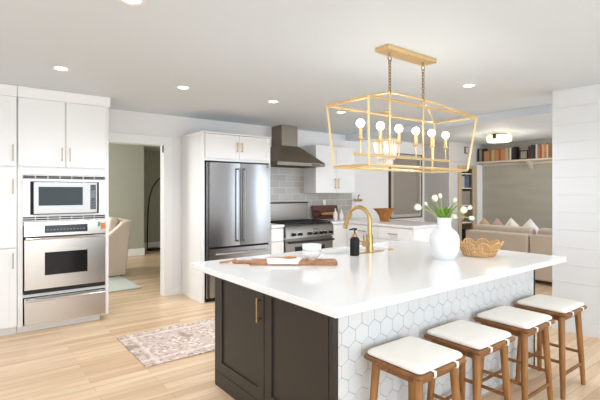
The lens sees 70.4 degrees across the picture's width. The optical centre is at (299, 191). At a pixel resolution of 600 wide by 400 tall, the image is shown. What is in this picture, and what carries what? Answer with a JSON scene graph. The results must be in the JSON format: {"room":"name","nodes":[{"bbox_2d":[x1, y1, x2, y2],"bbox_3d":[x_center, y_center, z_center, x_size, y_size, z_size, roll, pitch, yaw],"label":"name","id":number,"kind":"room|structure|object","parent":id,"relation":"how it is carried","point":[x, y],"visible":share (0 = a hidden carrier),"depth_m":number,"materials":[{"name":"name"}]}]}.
{"room":"kitchen","nodes":[
{"label":"kitchen","id":0,"kind":"room"},
{"bbox_2d":[109,143,159,248],"bbox_3d":[-4.414,0.182,9.479,5.600,2.435,1.100,0,0,-38],"label":"wall","id":1,"kind":"structure","parent":0,"point":[133,170],"depth_m":9.39,"materials":[{"name":"paint"}]},
{"bbox_2d":[128,242,159,255],"bbox_3d":[-4.418,1.325,9.403,5.500,0.150,1.015,0,0,-38],"label":"baseboard","id":2,"kind":"structure","parent":1,"relation":"attached to","point":[139,251],"depth_m":9.47,"materials":[{"name":"paint"}]},
{"bbox_2d":[109,109,423,287],"bbox_3d":[-1.444,0.182,6.074,10.340,2.435,0.120,0,0,-38],"label":"wall","id":3,"kind":"structure","parent":0,"point":[372,186],"depth_m":6.19,"materials":[{"name":"paint"}]},
{"bbox_2d":[109,132,172,296],"bbox_3d":[-2.167,0.330,5.510,1.005,2.140,0.148,0,0,-38],"label":"trim","id":4,"kind":"structure","parent":3,"relation":"attached to","point":[166,158],"depth_m":5.72,"materials":[{"name":"paint"}]},
{"bbox_2d":[173,287,181,294],"bbox_3d":[-1.677,1.355,5.809,0.133,0.090,0.014,0,0,-38],"label":"baseboard","id":5,"kind":"structure","parent":3,"relation":"attached to","point":[176,291],"depth_m":5.80,"materials":[{"name":"paint"}]},
{"bbox_2d":[270,125,324,167],"bbox_3d":[-0.116,-0.714,6.705,0.923,0.638,0.500,0,0,-38],"label":"range hood","id":6,"kind":"object","parent":3,"relation":"attached to","point":[285,151],"visible":0.8,"depth_m":6.60,"materials":[{"name":"metal"}]},
{"bbox_2d":[270,167,351,218],"bbox_3d":[0.073,0.000,7.162,2.230,1.000,0.012,0,0,-38],"label":"backsplash","id":7,"kind":"structure","parent":3,"relation":"attached to","point":[286,184],"depth_m":7.07,"materials":[{"name":"tile"}]},
{"bbox_2d":[303,145,354,192],"bbox_3d":[0.519,-0.376,7.281,0.893,0.785,0.367,0,0,-38],"label":"upper cabinet","id":8,"kind":"object","parent":3,"relation":"attached to","point":[327,179],"visible":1,"depth_m":7.10,"materials":[{"name":"paint"}]},
{"bbox_2d":[389,153,421,218],"bbox_3d":[2.156,-0.123,8.829,1.055,1.323,0.140,0,0,-38],"label":"window","id":9,"kind":"structure","parent":3,"relation":"in","point":[405,188],"depth_m":8.85,"materials":[{"name":"glass"}]},
{"bbox_2d":[394,158,417,213],"bbox_3d":[2.175,-0.122,8.837,0.845,1.155,0.010,0,0,-38],"label":"roller shade","id":10,"kind":"object","parent":9,"relation":"attached to","point":[405,183],"depth_m":8.85,"materials":[{"name":"beige fabric"}]},
{"bbox_2d":[346,104,551,140],"bbox_3d":[2.946,-0.985,5.200,0.220,0.100,6.630,0,0,-38],"label":"beam","id":11,"kind":"structure","parent":3,"relation":"attached to","point":[544,110],"depth_m":5.78,"materials":[{"name":"paint"}]},
{"bbox_2d":[0,0,599,150],"bbox_3d":[0.289,-1.085,5.025,12.000,0.100,14.200,0,0,-38],"label":"ceiling","id":12,"kind":"structure","parent":0,"point":[235,57],"depth_m":3.23,"materials":[{"name":"paint"}]},
{"bbox_2d":[51,66,70,70],"bbox_3d":[-2.002,-1.032,3.565,0.150,0.004,0.150,0,0,-38],"label":"recessed light","id":13,"kind":"object","parent":12,"relation":"in","point":[58,68],"visible":1,"depth_m":3.56,"materials":[{"name":"paint"}]},
{"bbox_2d":[119,0,145,5],"bbox_3d":[-0.904,-1.032,2.284,0.150,0.004,0.150,0,0,-38],"label":"recessed light","id":14,"kind":"object","parent":12,"relation":"in","point":[128,2],"visible":1,"depth_m":2.32,"materials":[{"name":"paint"}]},
{"bbox_2d":[176,86,190,89],"bbox_3d":[-1.155,-1.032,4.212,0.150,0.004,0.150,0,0,-38],"label":"recessed light","id":15,"kind":"object","parent":12,"relation":"in","point":[177,87],"visible":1,"depth_m":4.21,"materials":[{"name":"paint"}]},
{"bbox_2d":[267,100,279,102],"bbox_3d":[-0.305,-1.032,4.869,0.150,0.004,0.150,0,0,-38],"label":"recessed light","id":16,"kind":"object","parent":12,"relation":"in","point":[269,101],"visible":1,"depth_m":4.86,"materials":[{"name":"paint"}]},
{"bbox_2d":[372,111,397,167],"bbox_3d":[1.113,-0.677,5.496,0.350,0.715,0.350,0,0,-38],"label":"crystal pendant","id":17,"kind":"object","parent":12,"relation":"hanging from","point":[382,160],"visible":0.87,"depth_m":5.42,"materials":[{"name":"clear glass"}]},
{"bbox_2d":[326,44,477,172],"bbox_3d":[0.801,-0.598,3.184,1.270,0.872,0.410,0,0,-38],"label":"lantern chandelier","id":18,"kind":"object","parent":12,"relation":"hanging from","point":[389,50],"visible":1,"depth_m":3.11,"materials":[{"name":"gold metal"}]},
{"bbox_2d":[354,119,450,161],"bbox_3d":[0.801,-0.370,3.184,1.100,0.249,0.058,0,0,-38],"label":"bulbs","id":19,"kind":"object","parent":18,"relation":"on","point":[360,123],"depth_m":3.12,"materials":[{"name":"white glass"}]},
{"bbox_2d":[461,84,476,87],"bbox_3d":[1.644,-1.032,4.138,0.150,0.004,0.150,0,0,-38],"label":"recessed light","id":20,"kind":"object","parent":12,"relation":"in","point":[464,85],"visible":1,"depth_m":4.13,"materials":[{"name":"paint"}]},
{"bbox_2d":[487,133,511,142],"bbox_3d":[3.536,-0.962,7.570,0.440,0.144,0.410,0,0,-38],"label":"flush light","id":21,"kind":"object","parent":12,"relation":"attached to","point":[496,137],"visible":1,"depth_m":7.42,"materials":[{"name":"glass"}]},
{"bbox_2d":[0,249,599,399],"bbox_3d":[0.289,1.440,5.025,12.000,0.080,14.200,0,0,-38],"label":"floor","id":22,"kind":"structure","parent":0,"point":[87,360],"depth_m":3.47,"materials":[{"name":"brown wood"}]},
{"bbox_2d":[0,84,16,335],"bbox_3d":[-3.362,0.183,4.069,1.052,2.433,0.698,0,0,-38],"label":"pantry cabinet","id":23,"kind":"object","parent":22,"relation":"on","point":[8,93],"visible":1,"depth_m":4.11,"materials":[{"name":"paint"}]},
{"bbox_2d":[17,86,110,332],"bbox_3d":[-2.603,0.183,4.648,0.849,2.433,0.711,0,0,-38],"label":"tall cabinet","id":24,"kind":"object","parent":22,"relation":"on","point":[59,132],"depth_m":4.37,"materials":[{"name":"paint"}]},
{"bbox_2d":[22,174,105,221],"bbox_3d":[-2.554,0.061,4.578,0.766,0.467,0.472,0,0,-38],"label":"microwave","id":25,"kind":"object","parent":24,"relation":"in","point":[44,197],"visible":1,"depth_m":4.38,"materials":[{"name":"paint"}]},
{"bbox_2d":[23,219,105,294],"bbox_3d":[-2.541,0.656,4.570,0.750,0.720,0.519,0,0,-38],"label":"wall oven","id":26,"kind":"object","parent":24,"relation":"in","point":[67,254],"visible":0.99,"depth_m":4.38,"materials":[{"name":"metal"}]},
{"bbox_2d":[47,227,84,230],"bbox_3d":[-2.416,0.383,4.396,0.350,0.014,0.001,0,0,-38],"label":"control panel","id":27,"kind":"object","parent":26,"relation":"attached to","point":[48,228],"depth_m":4.40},
{"bbox_2d":[109,276,140,292],"bbox_3d":[-3.131,1.390,6.263,1.200,0.020,1.160,0,0,-38],"label":"shag rug","id":28,"kind":"object","parent":22,"relation":"on","point":[116,283],"visible":0.26,"depth_m":6.34,"materials":[{"name":"white fabric"}]},
{"bbox_2d":[109,217,131,276],"bbox_3d":[-3.442,0.915,7.134,0.953,0.970,0.900,0,0,-38],"label":"armchair","id":29,"kind":"object","parent":28,"relation":"on","point":[119,228],"visible":0.44,"depth_m":6.96,"materials":[{"name":"fabric"}]},
{"bbox_2d":[109,217,117,231],"bbox_3d":[-3.281,0.680,7.258,0.223,0.500,0.580,0,0,-38],"label":"cushion","id":30,"kind":"object","parent":29,"relation":"on","point":[113,222],"depth_m":7.04,"materials":[{"name":"fabric"}]},
{"bbox_2d":[147,178,159,250],"bbox_3d":[-3.159,0.417,10.524,1.256,1.966,0.320,0,0,-38],"label":"arc floor lamp","id":31,"kind":"object","parent":22,"relation":"on","point":[149,248],"visible":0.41,"depth_m":10.15,"materials":[{"name":"brown metal"}]},
{"bbox_2d":[117,318,214,367],"bbox_3d":[-0.839,1.395,4.236,1.650,0.008,0.870,0,0,-38],"label":"runner rug","id":32,"kind":"object","parent":22,"relation":"on","point":[172,343],"visible":0.43,"depth_m":3.93,"materials":[{"name":"white fabric"}]},
{"bbox_2d":[181,130,271,302],"bbox_3d":[-1.011,0.314,5.888,1.054,2.172,0.696,0,0,-38],"label":"tall cabinet","id":33,"kind":"object","parent":22,"relation":"on","point":[199,147],"visible":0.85,"depth_m":5.58,"materials":[{"name":"paint"}]},
{"bbox_2d":[205,161,269,301],"bbox_3d":[-0.967,0.502,5.857,0.940,1.795,0.707,0,0,-38],"label":"refrigerator","id":34,"kind":"object","parent":22,"relation":"on","point":[237,194],"visible":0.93,"depth_m":5.55,"materials":[{"name":"metal"}]},
{"bbox_2d":[270,227,283,253],"bbox_3d":[-0.515,0.954,6.283,0.221,0.893,0.644,0,0,-38],"label":"base cabinet","id":35,"kind":"object","parent":22,"relation":"on","point":[276,234],"visible":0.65,"depth_m":6.03,"materials":[{"name":"paint"}]},
{"bbox_2d":[270,223,283,227],"bbox_3d":[-0.513,0.486,6.280,0.225,0.037,0.665,0,0,-38],"label":"countertop","id":36,"kind":"structure","parent":35,"relation":"on","point":[272,225],"depth_m":6.03,"materials":[{"name":"white stone"}]},
{"bbox_2d":[270,202,333,252],"bbox_3d":[-0.031,0.782,6.595,0.912,1.235,0.743,0,0,-38],"label":"range","id":37,"kind":"object","parent":22,"relation":"on","point":[299,230],"visible":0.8,"depth_m":6.50,"materials":[{"name":"metal"}]},
{"bbox_2d":[273,222,331,225],"bbox_3d":[-0.047,0.485,6.614,0.906,0.020,0.593,0,0,-38],"label":"cooktop","id":38,"kind":"object","parent":37,"relation":"in","point":[284,223],"depth_m":6.38,"materials":[{"name":"black metal"}]},
{"bbox_2d":[331,224,346,246],"bbox_3d":[0.760,0.954,7.268,1.152,0.893,0.644,0,0,-38],"label":"base cabinet","id":39,"kind":"object","parent":22,"relation":"on","point":[340,233],"visible":0.21,"depth_m":6.77,"materials":[{"name":"paint"}]},
{"bbox_2d":[215,270,534,399],"bbox_3d":[0.616,0.973,3.245,2.207,0.855,1.289,0,0,-38],"label":"kitchen island","id":40,"kind":"object","parent":22,"relation":"on","point":[267,347],"visible":0.41,"depth_m":2.52,"materials":[{"name":"paint"}]},
{"bbox_2d":[191,240,565,317],"bbox_3d":[0.647,0.525,3.175,2.425,0.040,1.529,0,0,-38],"label":"island countertop","id":41,"kind":"structure","parent":40,"relation":"on","point":[367,281],"depth_m":2.60,"materials":[{"name":"stone"}]},
{"bbox_2d":[219,259,336,264],"bbox_3d":[-0.156,0.488,3.007,0.829,0.031,0.165,0,0,0],"label":"chopping board","id":42,"kind":"object","parent":41,"relation":"on","point":[252,261],"visible":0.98,"depth_m":2.96,"materials":[{"name":"brown wood"}]},
{"bbox_2d":[266,257,302,263],"bbox_3d":[-0.116,0.486,3.013,0.270,0.020,0.192,0,0,0],"label":"dish towel","id":43,"kind":"object","parent":42,"relation":"on","point":[296,260],"visible":0.95,"depth_m":2.97,"materials":[{"name":"fabric"}]},
{"bbox_2d":[267,256,295,258],"bbox_3d":[-0.137,0.469,3.045,0.227,0.018,0.048,0,0,-12],"label":"wooden spoon","id":44,"kind":"object","parent":43,"relation":"on","point":[289,257],"visible":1,"depth_m":3.04,"materials":[{"name":"brown wood"}]},
{"bbox_2d":[302,250,321,259],"bbox_3d":[0.084,0.450,3.041,0.140,0.066,0.140,0,0,-38],"label":"bowl","id":45,"kind":"object","parent":42,"relation":"on","point":[309,255],"visible":0.92,"depth_m":2.99,"materials":[{"name":"white ceramic"}]},
{"bbox_2d":[302,243,321,251],"bbox_3d":[0.084,0.408,3.041,0.140,0.068,0.140,0,0,-38],"label":"bowl","id":46,"kind":"object","parent":45,"relation":"on","point":[312,247],"visible":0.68,"depth_m":2.99,"materials":[{"name":"white ceramic"}]},
{"bbox_2d":[328,250,373,255],"bbox_3d":[0.457,0.648,3.711,0.730,0.203,0.315,0,0,-38],"label":"sink","id":47,"kind":"object","parent":41,"relation":"in","point":[333,254],"visible":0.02,"depth_m":3.85,"materials":[{"name":"white ceramic"}]},
{"bbox_2d":[349,228,358,255],"bbox_3d":[0.434,0.395,3.381,0.076,0.220,0.076,0,0,-38],"label":"soap dispenser","id":48,"kind":"object","parent":41,"relation":"on","point":[354,241],"visible":1,"depth_m":3.35,"materials":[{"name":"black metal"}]},
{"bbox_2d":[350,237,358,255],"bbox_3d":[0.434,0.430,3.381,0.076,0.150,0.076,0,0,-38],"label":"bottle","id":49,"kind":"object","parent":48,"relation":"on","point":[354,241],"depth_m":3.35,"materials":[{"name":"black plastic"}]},
{"bbox_2d":[343,205,383,253],"bbox_3d":[0.517,0.310,3.642,0.330,0.391,0.294,0,0,-38],"label":"faucet","id":50,"kind":"object","parent":41,"relation":"on","point":[368,244],"visible":0.96,"depth_m":3.55,"materials":[{"name":"gold metal"}]},
{"bbox_2d":[429,217,459,259],"bbox_3d":[1.091,0.348,3.218,0.222,0.313,0.222,0,0,-38],"label":"vase","id":51,"kind":"object","parent":41,"relation":"on","point":[444,241],"visible":0.98,"depth_m":3.14,"materials":[{"name":"white ceramic"}]},
{"bbox_2d":[414,204,436,217],"bbox_3d":[0.981,0.157,3.228,0.240,0.140,0.063,0,0,-9],"label":"tulip","id":52,"kind":"object","parent":51,"relation":"in","point":[417,207],"visible":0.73,"depth_m":3.21,"materials":[{"name":"white plant"}]},
{"bbox_2d":[424,202,444,217],"bbox_3d":[1.012,0.150,3.194,0.151,0.154,0.080,0,0,-5],"label":"tulip","id":53,"kind":"object","parent":51,"relation":"in","point":[425,203],"visible":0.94,"depth_m":3.20,"materials":[{"name":"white plant"}]},
{"bbox_2d":[430,194,442,217],"bbox_3d":[1.044,0.117,3.219,0.087,0.216,0.086,0,0,-18],"label":"tulip","id":54,"kind":"object","parent":51,"relation":"in","point":[439,195],"visible":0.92,"depth_m":3.21,"materials":[{"name":"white plant"}]},
{"bbox_2d":[431,195,441,217],"bbox_3d":[1.041,0.122,3.227,0.086,0.207,0.089,0,0,30],"label":"tulip","id":55,"kind":"object","parent":51,"relation":"in","point":[434,198],"visible":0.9,"depth_m":3.21,"materials":[{"name":"white plant"}]},
{"bbox_2d":[447,198,456,213],"bbox_3d":[1.136,0.134,3.211,0.100,0.184,0.063,0,0,-38],"label":"tulip","id":56,"kind":"object","parent":51,"relation":"in","point":[454,199],"visible":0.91,"depth_m":3.21,"materials":[{"name":"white plant"}]},
{"bbox_2d":[443,202,467,217],"bbox_3d":[1.175,0.153,3.231,0.187,0.148,0.078,0,0,20],"label":"tulip","id":57,"kind":"object","parent":51,"relation":"in","point":[463,209],"visible":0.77,"depth_m":3.22,"materials":[{"name":"white plant"}]},
{"bbox_2d":[445,206,471,217],"bbox_3d":[1.191,0.165,3.210,0.221,0.123,0.078,0,0,-20],"label":"tulip","id":58,"kind":"object","parent":51,"relation":"in","point":[468,207],"visible":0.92,"depth_m":3.21,"materials":[{"name":"white plant"}]},
{"bbox_2d":[447,205,474,219],"bbox_3d":[1.207,0.162,3.249,0.226,0.131,0.098,0,0,-2],"label":"tulip","id":59,"kind":"object","parent":51,"relation":"in","point":[469,217],"visible":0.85,"depth_m":3.21,"materials":[{"name":"white plant"}]},
{"bbox_2d":[459,238,503,256],"bbox_3d":[1.431,0.444,3.394,0.358,0.118,0.361,0,0,22],"label":"wicker basket","id":60,"kind":"object","parent":41,"relation":"on","point":[488,251],"visible":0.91,"depth_m":3.30,"materials":[{"name":"brown wicker"}]},
{"bbox_2d":[347,224,436,245],"bbox_3d":[1.458,0.954,6.590,0.877,0.893,1.318,0,0,-38],"label":"base cabinet","id":61,"kind":"object","parent":22,"relation":"on","point":[380,233],"visible":0.27,"depth_m":6.16,"materials":[{"name":"paint"}]},
{"bbox_2d":[315,217,436,228],"bbox_3d":[1.171,0.486,6.758,1.185,0.037,1.967,0,0,-38],"label":"countertop","id":62,"kind":"structure","parent":61,"relation":"on","point":[353,220],"depth_m":6.52,"materials":[{"name":"white stone"}]},
{"bbox_2d":[312,205,337,218],"bbox_3d":[0.439,0.348,7.350,0.570,0.235,0.058,0,0,-38],"label":"cutting board","id":63,"kind":"object","parent":62,"relation":"on","point":[322,208],"visible":0.64,"depth_m":7.31,"materials":[{"name":"brown wood"}]},
{"bbox_2d":[313,209,339,217],"bbox_3d":[0.458,0.383,7.268,0.620,0.164,0.046,0,0,-38],"label":"paddle","id":64,"kind":"object","parent":62,"relation":"on","point":[338,211],"visible":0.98,"depth_m":7.27,"materials":[{"name":"brown wood"}]},
{"bbox_2d":[333,208,337,219],"bbox_3d":[0.595,0.372,7.156,0.076,0.190,0.076,0,0,-38],"label":"bottle","id":65,"kind":"object","parent":62,"relation":"on","point":[335,215],"visible":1,"depth_m":7.13,"materials":[{"name":"white ceramic"}]},
{"bbox_2d":[340,210,343,219],"bbox_3d":[0.698,0.382,7.154,0.068,0.171,0.068,0,0,-38],"label":"bottle","id":66,"kind":"object","parent":62,"relation":"on","point":[341,212],"visible":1,"depth_m":7.13,"materials":[{"name":"white ceramic"}]},
{"bbox_2d":[373,208,395,220],"bbox_3d":[1.350,0.365,6.792,0.368,0.203,0.368,0,0,-38],"label":"wooden bowl","id":67,"kind":"object","parent":62,"relation":"on","point":[384,214],"visible":0.99,"depth_m":6.71,"materials":[{"name":"brown wood"}]},
{"bbox_2d":[364,336,466,399],"bbox_3d":[0.577,1.097,2.141,0.390,0.609,0.366,0,0,-38],"label":"bar stool","id":68,"kind":"object","parent":22,"relation":"on","point":[417,361],"visible":1,"depth_m":2.08,"materials":[{"name":"brown wood"}]},
{"bbox_2d":[368,336,462,374],"bbox_3d":[0.577,0.808,2.141,0.362,0.032,0.334,0,0,-38],"label":"cushion","id":69,"kind":"object","parent":68,"relation":"on","point":[409,355],"depth_m":2.07,"materials":[{"name":"beige fabric"}]},
{"bbox_2d":[458,165,476,240],"bbox_3d":[3.474,0.417,9.244,0.700,1.965,0.375,0,0,-38],"label":"bookcase","id":70,"kind":"object","parent":22,"relation":"on","point":[466,224],"visible":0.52,"depth_m":9.23,"materials":[{"name":"brown wood"}]},
{"bbox_2d":[462,176,464,187],"bbox_3d":[3.384,-0.215,9.165,0.200,0.249,0.230,0,0,-38],"label":"binder","id":71,"kind":"object","parent":70,"relation":"on","point":[463,177],"visible":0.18,"depth_m":9.11,"materials":[{"name":"paint"}]},
{"bbox_2d":[462,228,465,241],"bbox_3d":[3.476,1.040,9.242,0.550,0.510,0.250,0,0,-38],"label":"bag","id":72,"kind":"object","parent":70,"relation":"on","point":[463,230],"visible":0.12,"depth_m":9.15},
{"bbox_2d":[462,175,468,187],"bbox_3d":[3.537,-0.223,9.282,0.175,0.264,0.230,0,0,-38],"label":"binder","id":73,"kind":"object","parent":70,"relation":"on","point":[466,177],"visible":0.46,"depth_m":9.18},
{"bbox_2d":[462,191,470,204],"bbox_3d":[3.459,0.130,9.248,0.540,0.299,0.250,0,0,-38],"label":"storage box","id":74,"kind":"object","parent":70,"relation":"on","point":[466,195],"visible":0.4,"depth_m":9.20,"materials":[{"name":"beige fabric"}]},
{"bbox_2d":[424,320,514,399],"bbox_3d":[0.970,1.097,2.445,0.390,0.609,0.366,0,0,-38],"label":"bar stool","id":75,"kind":"object","parent":22,"relation":"on","point":[475,341],"visible":0.95,"depth_m":2.40,"materials":[{"name":"brown wood"}]},
{"bbox_2d":[427,320,510,349],"bbox_3d":[0.970,0.808,2.445,0.362,0.032,0.334,0,0,-38],"label":"cushion","id":76,"kind":"object","parent":75,"relation":"on","point":[459,334],"depth_m":2.37,"materials":[{"name":"beige fabric"}]},
{"bbox_2d":[466,224,551,281],"bbox_3d":[3.896,0.983,6.825,0.970,0.835,2.140,0,0,-38],"label":"sectional sofa","id":77,"kind":"object","parent":22,"relation":"on","point":[515,238],"visible":0.33,"depth_m":6.69,"materials":[{"name":"fabric"}]},
{"bbox_2d":[479,217,489,224],"bbox_3d":[3.314,0.735,7.652,0.169,0.555,0.556,0,0,-38],"label":"throw pillow","id":78,"kind":"object","parent":77,"relation":"on","point":[483,221],"visible":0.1,"depth_m":7.66,"materials":[{"name":"beige fabric"}]},
{"bbox_2d":[491,218,502,224],"bbox_3d":[3.463,0.735,7.476,0.169,0.558,0.559,0,0,-38],"label":"throw pillow","id":79,"kind":"object","parent":77,"relation":"on","point":[497,221],"visible":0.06,"depth_m":7.48,"materials":[{"name":"pink fabric"}]},
{"bbox_2d":[474,224,535,234],"bbox_3d":[3.413,0.787,7.143,0.185,0.445,1.005,0,0,-38],"label":"cushion","id":80,"kind":"object","parent":77,"relation":"on","point":[516,229],"depth_m":7.03,"materials":[{"name":"fabric"}]},
{"bbox_2d":[505,218,518,225],"bbox_3d":[3.612,0.730,7.250,0.171,0.582,0.584,0,0,-38],"label":"throw pillow","id":81,"kind":"object","parent":77,"relation":"on","point":[511,222],"visible":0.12,"depth_m":7.25,"materials":[{"name":"white fabric"}]},
{"bbox_2d":[522,219,538,233],"bbox_3d":[3.809,0.735,7.060,0.171,0.587,0.588,0,0,-38],"label":"throw pillow","id":82,"kind":"object","parent":77,"relation":"on","point":[529,223],"visible":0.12,"depth_m":7.04,"materials":[{"name":"white fabric"}]},
{"bbox_2d":[538,228,551,234],"bbox_3d":[4.071,0.787,6.291,0.185,0.445,1.022,0,0,-38],"label":"cushion","id":83,"kind":"object","parent":77,"relation":"on","point":[543,231],"depth_m":6.55,"materials":[{"name":"fabric"}]},
{"bbox_2d":[474,306,554,399],"bbox_3d":[1.396,1.097,2.774,0.390,0.609,0.366,0,0,-38],"label":"bar stool","id":84,"kind":"object","parent":22,"relation":"on","point":[522,323],"visible":0.86,"depth_m":2.71,"materials":[{"name":"brown wood"}]},
{"bbox_2d":[477,306,551,328],"bbox_3d":[1.396,0.808,2.774,0.362,0.032,0.334,0,0,-38],"label":"cushion","id":85,"kind":"object","parent":84,"relation":"on","point":[506,317],"depth_m":2.70,"materials":[{"name":"beige fabric"}]},
{"bbox_2d":[514,294,586,399],"bbox_3d":[1.827,1.097,3.107,0.390,0.609,0.366,0,0,-38],"label":"bar stool","id":86,"kind":"object","parent":22,"relation":"on","point":[559,309],"visible":0.94,"depth_m":3.05,"materials":[{"name":"brown wood"}]},
{"bbox_2d":[517,294,584,312],"bbox_3d":[1.827,0.808,3.107,0.362,0.032,0.334,0,0,-38],"label":"cushion","id":87,"kind":"object","parent":86,"relation":"on","point":[540,303],"depth_m":3.03,"materials":[{"name":"beige fabric"}]},
{"bbox_2d":[424,142,443,221],"bbox_3d":[2.834,0.182,9.075,0.100,2.435,0.600,0,0,-38],"label":"wall","id":88,"kind":"structure","parent":0,"point":[433,182],"depth_m":9.00,"materials":[{"name":"paint"}]},
{"bbox_2d":[444,141,481,232],"bbox_3d":[3.553,0.182,9.175,1.360,2.435,0.120,0,0,-38],"label":"wall","id":89,"kind":"structure","parent":0,"point":[455,151],"depth_m":8.83,"materials":[{"name":"paint"}]},
{"bbox_2d":[451,160,476,162],"bbox_3d":[3.477,-0.642,9.029,1.060,0.025,0.018,0,0,-38],"label":"trim","id":90,"kind":"structure","parent":89,"relation":"attached to","point":[451,160],"depth_m":8.97,"materials":[{"name":"paint"}]},
{"bbox_2d":[477,165,481,223],"bbox_3d":[3.975,0.400,9.414,0.200,2.000,0.018,0,0,-38],"label":"trim","id":91,"kind":"structure","parent":89,"relation":"attached to","point":[479,167],"depth_m":9.39,"materials":[{"name":"paint"}]},
{"bbox_2d":[482,139,551,228],"bbox_3d":[5.951,0.182,7.142,0.150,2.435,6.030,0,0,-38],"label":"wall","id":92,"kind":"structure","parent":0,"point":[520,193],"depth_m":8.84,"materials":[{"name":"paint"}]},
{"bbox_2d":[477,158,551,168],"bbox_3d":[5.306,-0.557,7.639,0.258,0.195,4.405,0,0,-38],"label":"wall shelf","id":93,"kind":"object","parent":92,"relation":"attached to","point":[529,162],"visible":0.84,"depth_m":8.70,"materials":[{"name":"paint"}]},
{"bbox_2d":[482,148,487,161],"bbox_3d":[4.026,-0.798,9.274,0.160,0.285,0.048,0,0,-38],"label":"book","id":94,"kind":"object","parent":93,"relation":"on","point":[483,149],"visible":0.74,"depth_m":9.23,"materials":[{"name":"black paper"}]},
{"bbox_2d":[484,151,486,161],"bbox_3d":[4.061,-0.766,9.230,0.160,0.220,0.060,0,0,-38],"label":"book","id":95,"kind":"object","parent":93,"relation":"on","point":[485,152],"visible":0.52,"depth_m":9.18,"materials":[{"name":"orange paper"}]},
{"bbox_2d":[491,150,493,160],"bbox_3d":[4.162,-0.776,9.098,0.160,0.240,0.056,0,0,-38],"label":"book","id":96,"kind":"object","parent":93,"relation":"on","point":[492,151],"visible":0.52,"depth_m":9.05,"materials":[{"name":"beige paper"}]},
{"bbox_2d":[496,149,499,160],"bbox_3d":[4.224,-0.781,9.017,0.160,0.250,0.044,0,0,-38],"label":"book","id":97,"kind":"object","parent":93,"relation":"on","point":[497,150],"visible":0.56,"depth_m":8.97,"materials":[{"name":"orange paper"}]},
{"bbox_2d":[505,147,507,159],"bbox_3d":[4.342,-0.788,8.865,0.160,0.265,0.048,0,0,-38],"label":"book","id":98,"kind":"object","parent":93,"relation":"on","point":[506,149],"visible":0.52,"depth_m":8.81,"materials":[{"name":"beige paper"}]},
{"bbox_2d":[511,148,513,159],"bbox_3d":[4.416,-0.781,8.769,0.160,0.250,0.048,0,0,-38],"label":"book","id":99,"kind":"object","parent":93,"relation":"on","point":[512,149],"visible":0.62,"depth_m":8.72,"materials":[{"name":"grey paper"}]},
{"bbox_2d":[514,147,518,159],"bbox_3d":[4.443,-0.791,8.734,0.160,0.270,0.036,0,0,-38],"label":"book","id":100,"kind":"object","parent":93,"relation":"on","point":[516,149],"visible":0.8,"depth_m":8.70,"materials":[{"name":"black paper"}]},
{"bbox_2d":[519,150,527,158],"bbox_3d":[4.510,-0.748,8.574,0.020,0.181,0.160,0,0,-38],"label":"picture frame","id":101,"kind":"object","parent":93,"relation":"on","point":[523,154],"visible":1,"depth_m":8.57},
{"bbox_2d":[521,151,526,158],"bbox_3d":[4.511,-0.748,8.575,0.013,0.145,0.124,0,0,-38],"label":"picture","id":102,"kind":"object","parent":101,"relation":"attached to","point":[523,153],"depth_m":8.56},
{"bbox_2d":[528,146,530,158],"bbox_3d":[4.619,-0.781,8.506,0.160,0.250,0.048,0,0,-38],"label":"book","id":103,"kind":"object","parent":93,"relation":"on","point":[529,147],"visible":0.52,"depth_m":8.45,"materials":[{"name":"black paper"}]},
{"bbox_2d":[533,145,535,158],"bbox_3d":[4.677,-0.791,8.431,0.160,0.270,0.048,0,0,-38],"label":"book","id":104,"kind":"object","parent":93,"relation":"on","point":[534,146],"visible":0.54,"depth_m":8.38,"materials":[{"name":"black paper"}]},
{"bbox_2d":[539,145,541,157],"bbox_3d":[4.749,-0.786,8.338,0.160,0.260,0.043,0,0,-38],"label":"book","id":105,"kind":"object","parent":93,"relation":"on","point":[540,146],"visible":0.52,"depth_m":8.29,"materials":[{"name":"red paper"}]},
{"bbox_2d":[544,143,546,157],"bbox_3d":[4.801,-0.796,8.271,0.160,0.280,0.043,0,0,-38],"label":"book","id":106,"kind":"object","parent":93,"relation":"on","point":[545,144],"visible":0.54,"depth_m":8.22,"materials":[{"name":"orange paper"}]},
{"bbox_2d":[548,144,550,157],"bbox_3d":[4.848,-0.791,8.209,0.160,0.270,0.048,0,0,-38],"label":"book","id":107,"kind":"object","parent":93,"relation":"on","point":[549,145],"visible":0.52,"depth_m":8.16,"materials":[{"name":"brown paper"}]},
{"bbox_2d":[552,83,599,338],"bbox_3d":[4.225,0.182,2.430,0.202,2.435,5.082,0,0,-38],"label":"wall","id":108,"kind":"structure","parent":0,"point":[575,111],"depth_m":4.21,"materials":[{"name":"paint"}]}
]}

